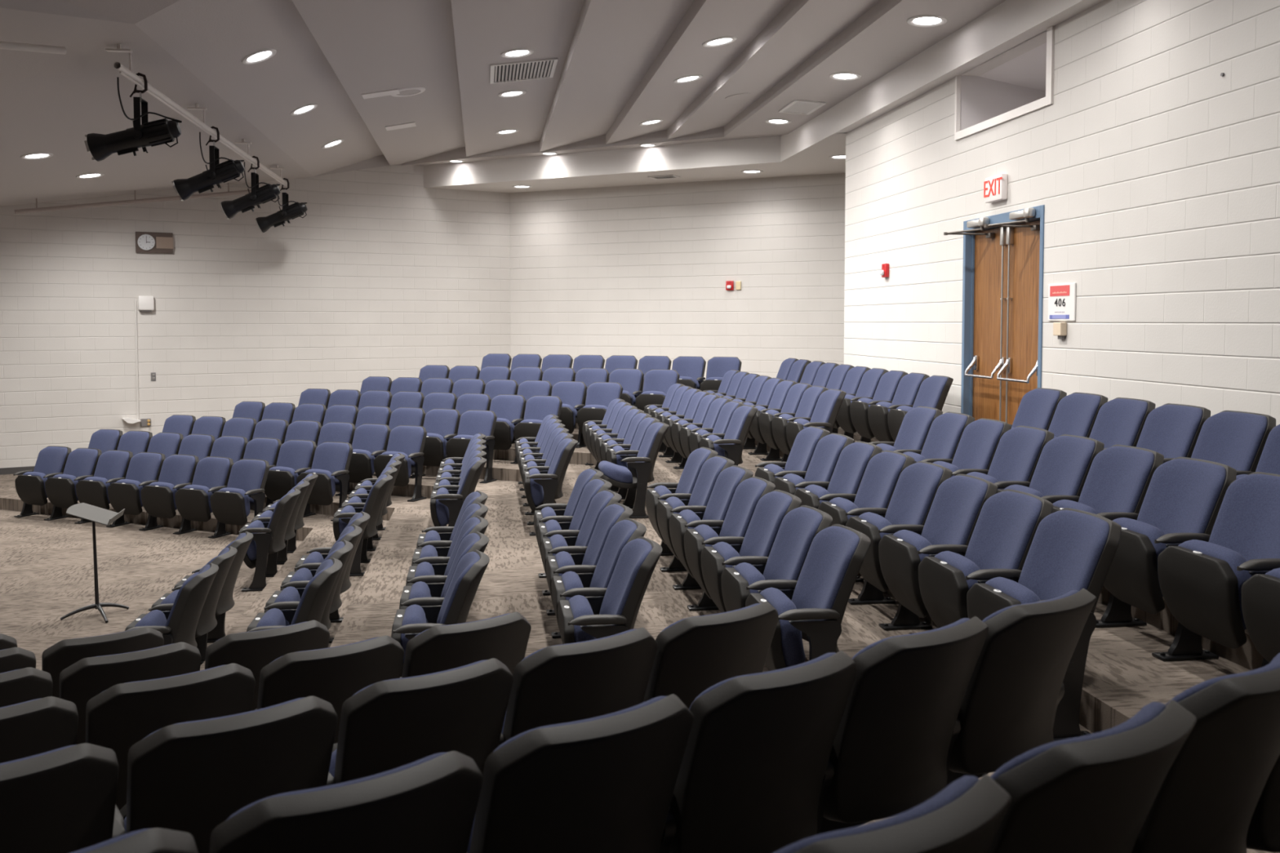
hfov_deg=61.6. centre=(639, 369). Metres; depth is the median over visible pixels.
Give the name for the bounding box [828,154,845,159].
recessed light
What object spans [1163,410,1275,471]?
seat
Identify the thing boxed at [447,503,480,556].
cushion
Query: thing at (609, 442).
seat cushion
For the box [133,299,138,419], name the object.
cable raceway
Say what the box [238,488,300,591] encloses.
seat
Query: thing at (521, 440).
seat cushion
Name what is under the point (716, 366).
cushion
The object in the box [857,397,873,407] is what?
seat cushion
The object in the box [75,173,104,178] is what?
recessed light
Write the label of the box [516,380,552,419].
seat
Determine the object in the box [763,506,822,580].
cushion
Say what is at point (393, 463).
cushion
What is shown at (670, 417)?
seat cushion
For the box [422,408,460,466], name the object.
seat
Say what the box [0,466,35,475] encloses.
baseboard
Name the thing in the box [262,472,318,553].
seat
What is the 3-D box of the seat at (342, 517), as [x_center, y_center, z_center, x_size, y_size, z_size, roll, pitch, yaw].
[-2.544,1.413,9.915,0.514,0.855,0.623,0,3,-8]
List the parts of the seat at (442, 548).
seat, armrest, leg, backrest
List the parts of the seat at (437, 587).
seat, armrest, leg, backrest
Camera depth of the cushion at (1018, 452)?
6.73 m
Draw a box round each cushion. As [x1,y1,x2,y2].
[0,697,42,708]
[0,744,76,765]
[22,471,48,497]
[33,446,67,475]
[52,474,78,501]
[62,448,97,480]
[71,828,151,852]
[84,476,110,504]
[93,450,128,483]
[94,643,174,657]
[99,665,223,693]
[115,479,143,506]
[124,816,126,833]
[125,453,161,485]
[134,609,166,626]
[141,697,303,740]
[148,481,177,510]
[158,454,195,488]
[160,589,179,621]
[164,564,210,626]
[182,484,212,513]
[182,572,198,585]
[191,457,230,492]
[205,547,229,564]
[217,487,250,516]
[217,621,307,640]
[225,533,246,547]
[225,752,446,821]
[226,459,266,502]
[243,438,278,465]
[245,520,264,560]
[256,608,285,627]
[258,510,272,522]
[266,489,294,528]
[269,466,297,486]
[269,501,278,508]
[271,636,380,662]
[274,586,300,626]
[275,440,313,475]
[289,568,312,598]
[290,559,333,625]
[291,480,304,489]
[300,473,312,481]
[302,551,324,564]
[304,469,335,497]
[311,442,349,484]
[320,541,344,564]
[328,749,337,777]
[332,525,354,546]
[338,505,355,535]
[343,512,363,529]
[347,496,361,503]
[351,424,387,458]
[352,448,374,475]
[353,659,488,695]
[354,488,367,498]
[360,480,373,490]
[362,474,386,511]
[377,466,391,478]
[381,451,411,477]
[385,460,395,468]
[386,426,423,466]
[389,453,399,462]
[400,604,426,664]
[408,581,431,623]
[414,561,434,597]
[415,613,511,636]
[419,545,437,575]
[423,530,440,564]
[426,432,446,457]
[435,487,449,526]
[436,551,479,624]
[438,479,450,486]
[440,471,452,478]
[440,533,479,597]
[442,465,453,471]
[444,458,455,467]
[444,517,479,575]
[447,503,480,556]
[449,491,480,540]
[453,435,473,439]
[457,450,480,485]
[457,457,480,494]
[459,444,480,477]
[460,433,480,467]
[460,438,481,470]
[466,813,475,852]
[484,380,515,399]
[493,696,666,751]
[496,417,513,441]
[501,710,506,733]
[510,354,539,371]
[510,367,540,385]
[517,381,550,400]
[519,438,528,443]
[520,419,542,423]
[520,443,529,448]
[521,629,635,661]
[522,448,532,454]
[524,395,559,420]
[524,454,534,460]
[526,461,537,467]
[528,467,543,506]
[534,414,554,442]
[535,418,556,451]
[538,422,559,453]
[541,355,570,372]
[541,427,564,459]
[541,506,555,524]
[542,368,573,388]
[542,432,568,471]
[545,519,561,538]
[546,438,572,479]
[549,533,568,555]
[551,382,584,417]
[555,551,574,576]
[561,404,575,426]
[561,469,596,522]
[561,571,583,600]
[567,479,604,537]
[568,595,596,642]
[574,368,607,388]
[574,490,613,546]
[582,404,607,409]
[582,504,624,565]
[585,382,620,407]
[586,421,595,426]
[589,520,637,587]
[591,425,600,430]
[595,429,605,435]
[598,461,632,483]
[599,538,652,615]
[600,399,620,428]
[600,434,611,439]
[604,355,635,374]
[606,401,626,429]
[606,440,617,445]
[610,405,632,437]
[612,445,628,469]
[617,408,639,443]
[622,390,633,405]
[622,413,646,448]
[629,417,654,450]
[636,422,663,462]
[638,355,669,375]
[640,391,666,396]
[642,369,677,394]
[648,404,657,408]
[653,485,671,500]
[654,408,664,413]
[659,603,760,633]
[661,411,671,417]
[662,383,680,411]
[665,496,684,513]
[668,386,688,411]
[668,415,679,420]
[675,388,697,418]
[675,448,711,493]
[677,419,688,425]
[678,509,700,528]
[679,376,697,388]
[684,391,706,418]
[685,424,698,430]
[687,456,727,512]
[688,653,835,710]
[692,394,716,427]
[694,524,719,546]
[695,429,709,435]
[702,398,727,432]
[702,466,745,527]
[706,357,739,378]
[706,377,723,380]
[706,434,724,457]
[711,401,739,438]
[712,542,740,568]
[717,369,737,392]
[719,477,767,537]
[723,405,752,451]
[726,372,746,395]
[732,399,742,402]
[733,562,765,593]
[735,373,756,398]
[739,491,792,556]
[742,402,753,405]
[745,376,768,401]
[754,405,766,413]
[755,377,780,405]
[760,587,805,667]
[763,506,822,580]
[764,463,784,477]
[765,409,779,417]
[767,380,793,413]
[778,413,793,422]
[780,383,807,413]
[782,473,805,490]
[783,426,823,471]
[791,525,859,608]
[793,417,810,428]
[794,386,823,417]
[804,434,847,488]
[804,484,830,503]
[809,389,840,422]
[826,442,874,493]
[829,497,857,519]
[840,366,866,394]
[844,394,856,403]
[852,617,970,659]
[853,451,906,508]
[855,368,884,397]
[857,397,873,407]
[857,511,893,538]
[872,370,903,400]
[875,401,893,411]
[875,443,897,451]
[884,462,943,533]
[891,373,924,404]
[893,407,936,449]
[893,529,932,561]
[896,405,913,411]
[902,451,926,462]
[912,376,947,408]
[920,413,967,458]
[920,475,987,545]
[933,461,959,477]
[934,551,980,589]
[951,419,1004,469]
[964,491,1042,569]
[965,471,998,489]
[982,590,1079,622]
[985,577,1040,604]
[987,426,1045,481]
[990,702,1166,780]
[1004,484,1044,497]
[1017,510,1109,600]
[1029,435,1095,496]
[1053,499,1097,514]
[1078,446,1154,513]
[1112,517,1167,596]
[1136,404,1202,457]
[1137,458,1226,534]
[1165,653,1279,705]
[1177,539,1251,630]
[1191,411,1267,471]
[1208,473,1279,561]
[1235,474,1248,479]
[1255,424,1279,475]
[1264,568,1279,578]
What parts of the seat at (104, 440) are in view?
backrest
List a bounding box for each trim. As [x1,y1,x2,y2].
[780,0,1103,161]
[954,25,1054,140]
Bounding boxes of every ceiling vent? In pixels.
[489,57,558,84]
[778,99,826,114]
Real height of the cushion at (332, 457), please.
0.454 m
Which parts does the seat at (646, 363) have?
backrest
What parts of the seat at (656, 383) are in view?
seat, backrest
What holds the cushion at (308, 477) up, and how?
on the seat at (312, 477)
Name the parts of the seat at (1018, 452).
armrest, backrest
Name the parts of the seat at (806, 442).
seat, armrest, backrest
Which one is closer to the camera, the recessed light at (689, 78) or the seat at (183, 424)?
the recessed light at (689, 78)
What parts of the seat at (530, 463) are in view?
seat, foot plate, armrest, leg, backrest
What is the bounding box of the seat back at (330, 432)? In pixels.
[316,422,352,446]
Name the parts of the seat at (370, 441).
seat, backrest, armrest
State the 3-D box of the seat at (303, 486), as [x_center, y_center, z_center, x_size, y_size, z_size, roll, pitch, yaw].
[-3.508,1.536,10.552,0.514,0.855,0.564,0,3,-8]
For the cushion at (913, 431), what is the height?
0.454 m
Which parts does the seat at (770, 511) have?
seat, armrest, leg, backrest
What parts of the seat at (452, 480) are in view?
seat, armrest, leg, backrest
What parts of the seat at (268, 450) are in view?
backrest, leg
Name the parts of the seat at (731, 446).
seat, armrest, armrest, leg, backrest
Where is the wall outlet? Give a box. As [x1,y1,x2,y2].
[151,372,155,381]
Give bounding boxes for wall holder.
[121,417,140,423]
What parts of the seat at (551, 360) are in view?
backrest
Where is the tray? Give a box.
[66,502,118,525]
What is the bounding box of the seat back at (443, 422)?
[422,408,457,446]
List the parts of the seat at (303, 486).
seat, armrest, leg, backrest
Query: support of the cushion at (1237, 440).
on the seat at (1237, 440)
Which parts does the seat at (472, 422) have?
seat, backrest, foot plate, leg, armrest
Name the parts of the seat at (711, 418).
seat, armrest, backrest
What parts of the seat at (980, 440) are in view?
armrest, backrest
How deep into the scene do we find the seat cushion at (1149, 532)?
4.96 m
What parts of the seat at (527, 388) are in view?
backrest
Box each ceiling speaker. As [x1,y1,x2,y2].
[390,86,425,97]
[724,93,750,99]
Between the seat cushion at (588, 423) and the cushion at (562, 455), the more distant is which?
the seat cushion at (588, 423)
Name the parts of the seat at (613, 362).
backrest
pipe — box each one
[0,40,66,54]
[14,182,251,213]
[105,44,287,186]
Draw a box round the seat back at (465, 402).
[455,394,488,415]
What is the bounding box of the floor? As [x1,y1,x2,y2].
[0,422,1279,852]
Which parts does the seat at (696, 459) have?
seat, armrest, foot plate, leg, backrest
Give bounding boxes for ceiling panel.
[361,88,399,98]
[385,121,416,130]
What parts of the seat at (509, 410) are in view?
seat, backrest, leg, armrest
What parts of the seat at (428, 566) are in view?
seat, armrest, leg, backrest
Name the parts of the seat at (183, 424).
backrest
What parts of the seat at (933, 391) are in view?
seat, armrest, backrest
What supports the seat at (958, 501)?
on the floor
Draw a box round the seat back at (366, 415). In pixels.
[355,406,388,427]
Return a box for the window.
[960,42,1046,130]
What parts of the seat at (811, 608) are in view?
seat, armrest, leg, armrest, leg, backrest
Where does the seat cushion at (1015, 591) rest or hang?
on the seat at (1070, 549)
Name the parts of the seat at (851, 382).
leg, seat, backrest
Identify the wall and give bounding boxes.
[0,164,511,467]
[509,173,845,380]
[844,0,1279,438]
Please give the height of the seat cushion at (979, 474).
0.332 m
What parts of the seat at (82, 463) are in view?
seat, leg, foot plate, armrest, backrest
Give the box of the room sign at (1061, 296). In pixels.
[1048,282,1075,320]
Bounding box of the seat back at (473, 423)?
[457,410,493,448]
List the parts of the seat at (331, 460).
seat, backrest, armrest, leg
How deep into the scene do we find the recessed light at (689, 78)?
12.68 m
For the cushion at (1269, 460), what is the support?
on the seat at (1269, 460)
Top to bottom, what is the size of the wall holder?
0.086 m
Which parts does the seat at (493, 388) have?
backrest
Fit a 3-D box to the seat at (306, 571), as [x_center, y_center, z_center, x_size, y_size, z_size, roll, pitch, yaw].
[-2.176,1.525,7.408,0.514,0.855,0.564,0,3,-8]
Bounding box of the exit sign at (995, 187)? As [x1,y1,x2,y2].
[983,173,1007,203]
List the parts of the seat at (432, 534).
seat, armrest, leg, backrest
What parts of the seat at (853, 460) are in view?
seat, armrest, backrest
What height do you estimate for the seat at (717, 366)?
0.855 m
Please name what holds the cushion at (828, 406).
on the seat at (828, 406)
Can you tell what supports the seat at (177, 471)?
on the floor
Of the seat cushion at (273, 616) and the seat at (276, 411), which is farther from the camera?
the seat at (276, 411)
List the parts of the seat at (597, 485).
seat, foot plate, armrest, leg, backrest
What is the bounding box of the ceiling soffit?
[423,132,847,192]
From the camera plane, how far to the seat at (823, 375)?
13.30 m
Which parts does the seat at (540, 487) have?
foot plate, seat, armrest, leg, armrest, leg, backrest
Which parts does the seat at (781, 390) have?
seat, foot plate, armrest, leg, backrest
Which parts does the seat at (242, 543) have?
seat, armrest, foot plate, leg, backrest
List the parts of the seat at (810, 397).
seat, armrest, leg, backrest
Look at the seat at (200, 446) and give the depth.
13.47 m
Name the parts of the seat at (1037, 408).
backrest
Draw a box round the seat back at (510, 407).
[489,395,524,431]
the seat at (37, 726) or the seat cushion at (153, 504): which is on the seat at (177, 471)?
the seat cushion at (153, 504)
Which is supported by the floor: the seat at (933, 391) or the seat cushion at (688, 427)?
the seat at (933, 391)
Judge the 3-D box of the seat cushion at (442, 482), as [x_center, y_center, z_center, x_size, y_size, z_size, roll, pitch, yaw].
[-1.901,1.249,10.516,0.140,0.332,0.449,0,3,-8]
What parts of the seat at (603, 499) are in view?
seat, foot plate, armrest, leg, backrest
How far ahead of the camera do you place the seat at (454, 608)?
5.67 m
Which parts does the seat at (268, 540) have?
seat, foot plate, armrest, leg, armrest, leg, foot plate, backrest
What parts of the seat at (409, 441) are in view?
seat, backrest, armrest, foot plate, leg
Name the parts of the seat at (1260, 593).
armrest, leg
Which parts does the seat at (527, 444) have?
seat, armrest, backrest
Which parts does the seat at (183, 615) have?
seat, armrest, armrest, leg, leg, backrest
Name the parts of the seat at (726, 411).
seat, armrest, backrest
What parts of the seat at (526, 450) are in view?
seat, armrest, backrest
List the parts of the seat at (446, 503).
seat, armrest, armrest, leg, leg, backrest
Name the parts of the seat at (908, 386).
armrest, seat, backrest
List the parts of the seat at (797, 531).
seat, armrest, leg, backrest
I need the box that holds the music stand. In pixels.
[59,502,128,622]
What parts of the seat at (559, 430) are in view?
seat, armrest, backrest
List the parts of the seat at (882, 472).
seat, armrest, foot plate, backrest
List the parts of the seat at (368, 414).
backrest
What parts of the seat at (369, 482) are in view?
armrest, leg, backrest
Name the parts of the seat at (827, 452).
seat, armrest, backrest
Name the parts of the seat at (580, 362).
backrest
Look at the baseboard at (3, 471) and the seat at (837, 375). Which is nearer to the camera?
the seat at (837, 375)
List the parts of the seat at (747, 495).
seat, foot plate, armrest, leg, backrest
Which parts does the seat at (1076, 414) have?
backrest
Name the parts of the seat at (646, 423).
seat, armrest, leg, backrest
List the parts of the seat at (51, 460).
armrest, leg, foot plate, seat, armrest, leg, backrest, foot plate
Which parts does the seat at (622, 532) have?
seat, armrest, leg, backrest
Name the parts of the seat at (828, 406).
seat, armrest, armrest, leg, backrest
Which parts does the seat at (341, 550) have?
seat, armrest, leg, backrest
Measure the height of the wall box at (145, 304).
0.247 m
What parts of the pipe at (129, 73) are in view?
ceiling plate, hanger rod, ceiling plate, hanger rod, ceiling plate, ceiling plate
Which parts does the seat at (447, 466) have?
seat, armrest, backrest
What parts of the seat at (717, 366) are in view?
seat, backrest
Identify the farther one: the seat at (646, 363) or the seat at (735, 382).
the seat at (646, 363)
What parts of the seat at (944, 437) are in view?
armrest, backrest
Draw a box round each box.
[137,295,154,311]
[140,418,151,426]
[735,280,741,289]
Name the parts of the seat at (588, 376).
backrest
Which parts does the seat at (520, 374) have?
backrest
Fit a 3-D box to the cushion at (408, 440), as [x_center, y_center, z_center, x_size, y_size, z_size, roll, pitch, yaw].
[-2.841,0.924,13.040,0.488,0.454,0.245,1,3,24]
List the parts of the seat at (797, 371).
backrest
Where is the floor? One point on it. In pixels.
(46, 567)
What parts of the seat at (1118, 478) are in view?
seat, armrest, backrest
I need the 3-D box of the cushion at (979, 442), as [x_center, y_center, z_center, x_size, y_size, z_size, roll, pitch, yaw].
[2.285,0.575,7.232,0.245,0.454,0.488,0,3,-8]
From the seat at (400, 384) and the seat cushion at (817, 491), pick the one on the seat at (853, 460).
the seat cushion at (817, 491)
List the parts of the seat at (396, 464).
seat, armrest, leg, foot plate, backrest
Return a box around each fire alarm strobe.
[725,280,733,290]
[880,263,888,277]
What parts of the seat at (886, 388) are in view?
armrest, seat, leg, backrest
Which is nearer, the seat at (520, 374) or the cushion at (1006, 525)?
the cushion at (1006, 525)
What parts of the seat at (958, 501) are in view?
armrest, seat, leg, foot plate, backrest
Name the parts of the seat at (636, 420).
seat, armrest, leg, backrest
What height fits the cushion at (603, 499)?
0.454 m
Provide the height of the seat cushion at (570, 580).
0.332 m
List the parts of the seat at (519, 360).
backrest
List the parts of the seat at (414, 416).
backrest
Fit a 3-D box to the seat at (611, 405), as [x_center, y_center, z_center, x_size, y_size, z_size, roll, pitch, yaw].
[-0.449,0.796,13.440,0.514,0.855,0.564,0,3,-8]
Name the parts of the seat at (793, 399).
seat, armrest, foot plate, leg, backrest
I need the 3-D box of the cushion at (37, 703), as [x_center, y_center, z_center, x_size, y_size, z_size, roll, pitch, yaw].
[-1.969,1.214,3.209,0.488,0.454,0.245,-2,3,-36]
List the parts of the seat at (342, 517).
seat, armrest, leg, armrest, foot plate, leg, foot plate, backrest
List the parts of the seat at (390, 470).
seat, armrest, leg, foot plate, backrest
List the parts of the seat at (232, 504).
seat, backrest, armrest, leg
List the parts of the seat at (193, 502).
seat, backrest, armrest, leg, foot plate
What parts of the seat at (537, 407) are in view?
seat, backrest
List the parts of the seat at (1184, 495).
leg, armrest, foot plate, seat, backrest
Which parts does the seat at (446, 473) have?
seat, armrest, leg, backrest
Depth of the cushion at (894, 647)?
2.78 m
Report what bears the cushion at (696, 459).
on the seat at (696, 459)
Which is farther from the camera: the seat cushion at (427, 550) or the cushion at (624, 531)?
the seat cushion at (427, 550)
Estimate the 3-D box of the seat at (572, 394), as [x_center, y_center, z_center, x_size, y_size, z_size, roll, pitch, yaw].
[-0.981,0.597,14.466,0.564,0.855,0.514,1,3,24]
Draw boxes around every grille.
[155,236,173,248]
[395,88,420,94]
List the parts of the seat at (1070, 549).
seat, armrest, number plate, leg, foot plate, leg, backrest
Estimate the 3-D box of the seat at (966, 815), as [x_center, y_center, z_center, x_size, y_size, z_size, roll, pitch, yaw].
[0.241,1.023,1.629,0.564,0.855,0.514,-2,3,-36]
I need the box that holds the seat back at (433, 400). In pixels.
[422,392,454,413]
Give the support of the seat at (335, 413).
on the floor
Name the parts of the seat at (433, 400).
backrest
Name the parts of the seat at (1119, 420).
backrest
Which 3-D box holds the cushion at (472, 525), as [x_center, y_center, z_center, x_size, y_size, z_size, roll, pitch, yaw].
[-1.147,1.201,6.889,0.245,0.454,0.488,0,3,-8]
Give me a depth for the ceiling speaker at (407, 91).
13.24 m
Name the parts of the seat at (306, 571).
seat, armrest, leg, foot plate, backrest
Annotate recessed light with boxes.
[20,152,53,159]
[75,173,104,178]
[241,48,276,64]
[290,103,317,115]
[321,138,344,148]
[448,160,464,162]
[495,128,519,134]
[497,89,526,97]
[500,48,533,57]
[511,185,532,188]
[541,151,557,155]
[639,119,663,125]
[639,142,656,146]
[672,74,702,83]
[702,35,736,47]
[740,169,763,173]
[764,118,791,124]
[828,71,861,80]
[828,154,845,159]
[906,14,947,26]
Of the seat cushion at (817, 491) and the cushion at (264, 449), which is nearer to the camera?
the seat cushion at (817, 491)
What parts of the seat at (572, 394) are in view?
seat, backrest, leg, armrest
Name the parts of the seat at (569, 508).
seat, foot plate, armrest, leg, backrest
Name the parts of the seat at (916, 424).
armrest, backrest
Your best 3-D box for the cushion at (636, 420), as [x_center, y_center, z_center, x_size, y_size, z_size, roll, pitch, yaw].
[-0.054,0.697,11.307,0.245,0.454,0.488,0,3,-8]
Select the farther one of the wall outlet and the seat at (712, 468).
the wall outlet
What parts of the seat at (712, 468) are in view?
seat, foot plate, armrest, leg, backrest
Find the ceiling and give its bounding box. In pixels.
[0,0,1005,206]
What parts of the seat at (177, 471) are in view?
seat, backrest, armrest, leg, foot plate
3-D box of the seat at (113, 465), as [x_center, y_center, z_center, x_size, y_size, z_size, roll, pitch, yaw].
[-6.418,1.427,12.977,0.564,0.855,0.514,1,3,24]
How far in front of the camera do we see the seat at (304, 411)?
14.55 m
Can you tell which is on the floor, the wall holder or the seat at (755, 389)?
the seat at (755, 389)
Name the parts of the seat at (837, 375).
backrest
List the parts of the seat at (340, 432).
backrest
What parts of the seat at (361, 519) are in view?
seat, armrest, leg, foot plate, backrest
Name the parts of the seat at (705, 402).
seat, foot plate, armrest, leg, backrest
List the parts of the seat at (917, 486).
armrest, seat, leg, foot plate, backrest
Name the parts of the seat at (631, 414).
seat, armrest, backrest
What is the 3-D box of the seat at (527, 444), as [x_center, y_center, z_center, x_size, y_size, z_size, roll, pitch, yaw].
[-1.161,0.997,12.360,0.514,0.855,0.564,0,3,-8]
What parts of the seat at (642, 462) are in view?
seat, armrest, leg, armrest, leg, foot plate, backrest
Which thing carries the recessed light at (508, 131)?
in the ceiling
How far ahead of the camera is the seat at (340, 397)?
15.20 m
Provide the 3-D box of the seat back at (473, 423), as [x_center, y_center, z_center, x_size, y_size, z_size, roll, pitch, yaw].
[-2.051,0.752,13.467,0.488,0.454,0.245,1,3,24]
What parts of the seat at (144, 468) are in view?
seat, backrest, armrest, leg, foot plate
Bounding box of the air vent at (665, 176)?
[647,174,680,179]
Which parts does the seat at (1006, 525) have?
armrest, seat, leg, backrest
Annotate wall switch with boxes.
[1053,322,1066,339]
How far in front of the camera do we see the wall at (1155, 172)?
7.75 m
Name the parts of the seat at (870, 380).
seat, leg, backrest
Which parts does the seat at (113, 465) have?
seat, armrest, backrest, leg, foot plate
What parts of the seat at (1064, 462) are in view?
armrest, backrest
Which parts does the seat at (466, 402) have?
backrest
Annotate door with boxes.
[943,204,1044,424]
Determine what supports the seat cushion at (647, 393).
on the seat at (656, 383)
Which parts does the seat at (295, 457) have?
seat, backrest, armrest, leg, foot plate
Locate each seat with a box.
[0,633,17,650]
[0,647,35,673]
[0,667,53,707]
[0,696,78,763]
[0,743,119,852]
[13,445,71,520]
[41,626,164,697]
[44,448,101,524]
[59,642,201,744]
[71,827,198,852]
[75,449,133,527]
[85,663,255,810]
[88,429,122,453]
[107,452,165,531]
[111,696,337,852]
[117,431,152,456]
[123,563,218,647]
[140,454,199,534]
[146,432,183,457]
[150,546,237,664]
[162,414,195,437]
[173,531,253,643]
[174,456,233,538]
[177,434,214,460]
[191,416,226,439]
[204,620,329,711]
[209,751,483,852]
[210,435,248,463]
[210,458,269,525]
[221,417,257,441]
[232,401,265,422]
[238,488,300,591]
[243,437,281,507]
[246,557,342,631]
[251,480,309,564]
[252,418,288,444]
[254,635,404,743]
[262,402,295,424]
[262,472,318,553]
[263,440,316,517]
[263,539,353,629]
[280,524,362,643]
[284,420,321,445]
[291,403,326,426]
[294,511,370,622]
[297,388,330,408]
[297,441,352,521]
[316,422,355,496]
[322,404,358,426]
[326,657,513,786]
[327,389,360,408]
[333,473,392,576]
[341,466,397,551]
[348,423,391,483]
[348,459,401,540]
[354,453,404,530]
[355,405,391,475]
[358,390,391,410]
[360,376,392,395]
[373,425,426,502]
[388,407,425,478]
[390,377,422,395]
[390,391,424,411]
[391,550,489,677]
[399,531,488,623]
[400,612,531,678]
[405,515,488,597]
[411,502,488,575]
[416,490,488,564]
[418,364,449,382]
[420,377,453,396]
[422,392,457,458]
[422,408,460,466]
[430,456,486,533]
[433,449,486,526]
[435,443,486,524]
[437,438,485,474]
[440,432,485,467]
[446,409,497,483]
[448,365,479,382]
[452,378,485,398]
[455,393,491,459]
[466,694,693,852]
[478,366,511,383]
[480,353,511,369]
[484,379,518,444]
[489,394,526,463]
[498,627,657,746]
[509,354,542,379]
[510,366,542,394]
[514,395,562,440]
[515,413,558,484]
[515,417,561,490]
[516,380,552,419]
[517,422,564,497]
[519,426,568,506]
[520,431,573,515]
[523,437,577,535]
[533,467,603,577]
[537,477,612,595]
[541,354,573,380]
[541,488,622,615]
[542,367,576,428]
[546,502,633,638]
[551,381,586,448]
[551,518,646,628]
[557,536,662,644]
[573,355,604,379]
[574,368,608,404]
[577,382,622,433]
[582,398,625,465]
[586,401,631,470]
[591,404,637,462]
[595,408,644,462]
[598,421,669,518]
[600,412,651,491]
[604,355,637,382]
[606,417,660,499]
[608,368,644,406]
[635,369,679,410]
[637,355,671,391]
[643,382,684,414]
[643,601,778,709]
[645,447,718,555]
[649,385,693,452]
[656,388,701,457]
[656,455,734,572]
[658,650,857,852]
[663,391,711,462]
[669,465,753,590]
[671,355,706,390]
[671,394,720,469]
[680,397,732,458]
[684,476,775,611]
[688,400,744,452]
[699,404,757,466]
[700,356,742,391]
[701,489,801,613]
[704,369,739,393]
[711,371,750,395]
[720,373,759,399]
[720,505,832,612]
[730,375,771,402]
[740,377,783,448]
[745,524,871,671]
[747,380,797,454]
[755,426,830,483]
[759,382,812,461]
[771,385,828,462]
[773,433,853,495]
[773,774,1011,852]
[776,358,798,380]
[786,359,811,382]
[786,388,846,448]
[794,440,882,509]
[800,360,825,385]
[812,362,839,387]
[816,616,988,835]
[817,450,914,582]
[826,364,854,390]
[832,365,871,433]
[835,368,888,439]
[845,461,952,604]
[849,370,908,442]
[867,372,929,442]
[868,406,942,452]
[878,474,997,631]
[887,375,953,441]
[893,411,974,463]
[917,488,1053,627]
[921,417,1011,477]
[943,588,1096,789]
[951,425,1053,489]
[965,507,1121,742]
[987,699,1196,852]
[994,434,1104,497]
[1010,387,1066,431]
[1040,444,1164,514]
[1048,392,1107,438]
[1088,397,1155,448]
[1095,457,1236,627]
[1103,403,1210,457]
[1131,653,1279,852]
[1151,471,1279,661]
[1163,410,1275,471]
[1235,424,1279,479]
[1236,558,1279,667]
[1246,755,1279,852]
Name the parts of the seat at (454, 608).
seat, leg, armrest, armrest, leg, backrest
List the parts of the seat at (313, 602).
seat, armrest, armrest, leg, backrest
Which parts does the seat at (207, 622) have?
seat, armrest, leg, backrest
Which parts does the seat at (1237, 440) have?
armrest, backrest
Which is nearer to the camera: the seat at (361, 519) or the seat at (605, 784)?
the seat at (605, 784)
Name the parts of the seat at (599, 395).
seat, backrest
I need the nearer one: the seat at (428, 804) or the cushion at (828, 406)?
the seat at (428, 804)
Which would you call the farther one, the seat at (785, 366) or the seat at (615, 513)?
the seat at (785, 366)
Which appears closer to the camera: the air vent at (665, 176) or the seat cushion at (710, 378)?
the seat cushion at (710, 378)
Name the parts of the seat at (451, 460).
seat, armrest, leg, backrest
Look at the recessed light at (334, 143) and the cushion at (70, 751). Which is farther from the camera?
the recessed light at (334, 143)
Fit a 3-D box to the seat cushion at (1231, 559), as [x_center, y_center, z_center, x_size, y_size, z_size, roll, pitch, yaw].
[2.453,0.906,4.575,0.140,0.332,0.449,0,3,-8]
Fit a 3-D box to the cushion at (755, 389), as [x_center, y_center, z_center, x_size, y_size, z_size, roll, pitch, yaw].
[1.427,0.312,13.080,0.245,0.454,0.488,0,3,-8]
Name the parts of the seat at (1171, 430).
backrest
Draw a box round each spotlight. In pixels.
[84,72,182,161]
[171,125,244,200]
[219,155,280,219]
[254,177,307,232]
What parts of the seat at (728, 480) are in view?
seat, foot plate, armrest, leg, backrest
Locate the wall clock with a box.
[135,231,173,253]
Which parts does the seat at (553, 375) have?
backrest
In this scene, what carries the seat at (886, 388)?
on the floor
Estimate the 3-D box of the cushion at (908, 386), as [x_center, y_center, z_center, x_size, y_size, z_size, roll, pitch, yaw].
[2.660,0.270,10.617,0.245,0.454,0.488,0,3,-8]
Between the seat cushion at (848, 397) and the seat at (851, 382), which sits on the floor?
the seat at (851, 382)
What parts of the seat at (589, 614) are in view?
seat, armrest, leg, armrest, leg, backrest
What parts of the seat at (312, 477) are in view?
leg, backrest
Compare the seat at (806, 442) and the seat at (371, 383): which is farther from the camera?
the seat at (371, 383)
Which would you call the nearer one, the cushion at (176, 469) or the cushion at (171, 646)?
the cushion at (171, 646)
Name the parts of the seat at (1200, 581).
armrest, leg, foot plate, number plate, seat, backrest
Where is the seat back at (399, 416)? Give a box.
[388,408,422,430]
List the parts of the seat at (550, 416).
seat, armrest, backrest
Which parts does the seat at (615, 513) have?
seat, foot plate, armrest, leg, backrest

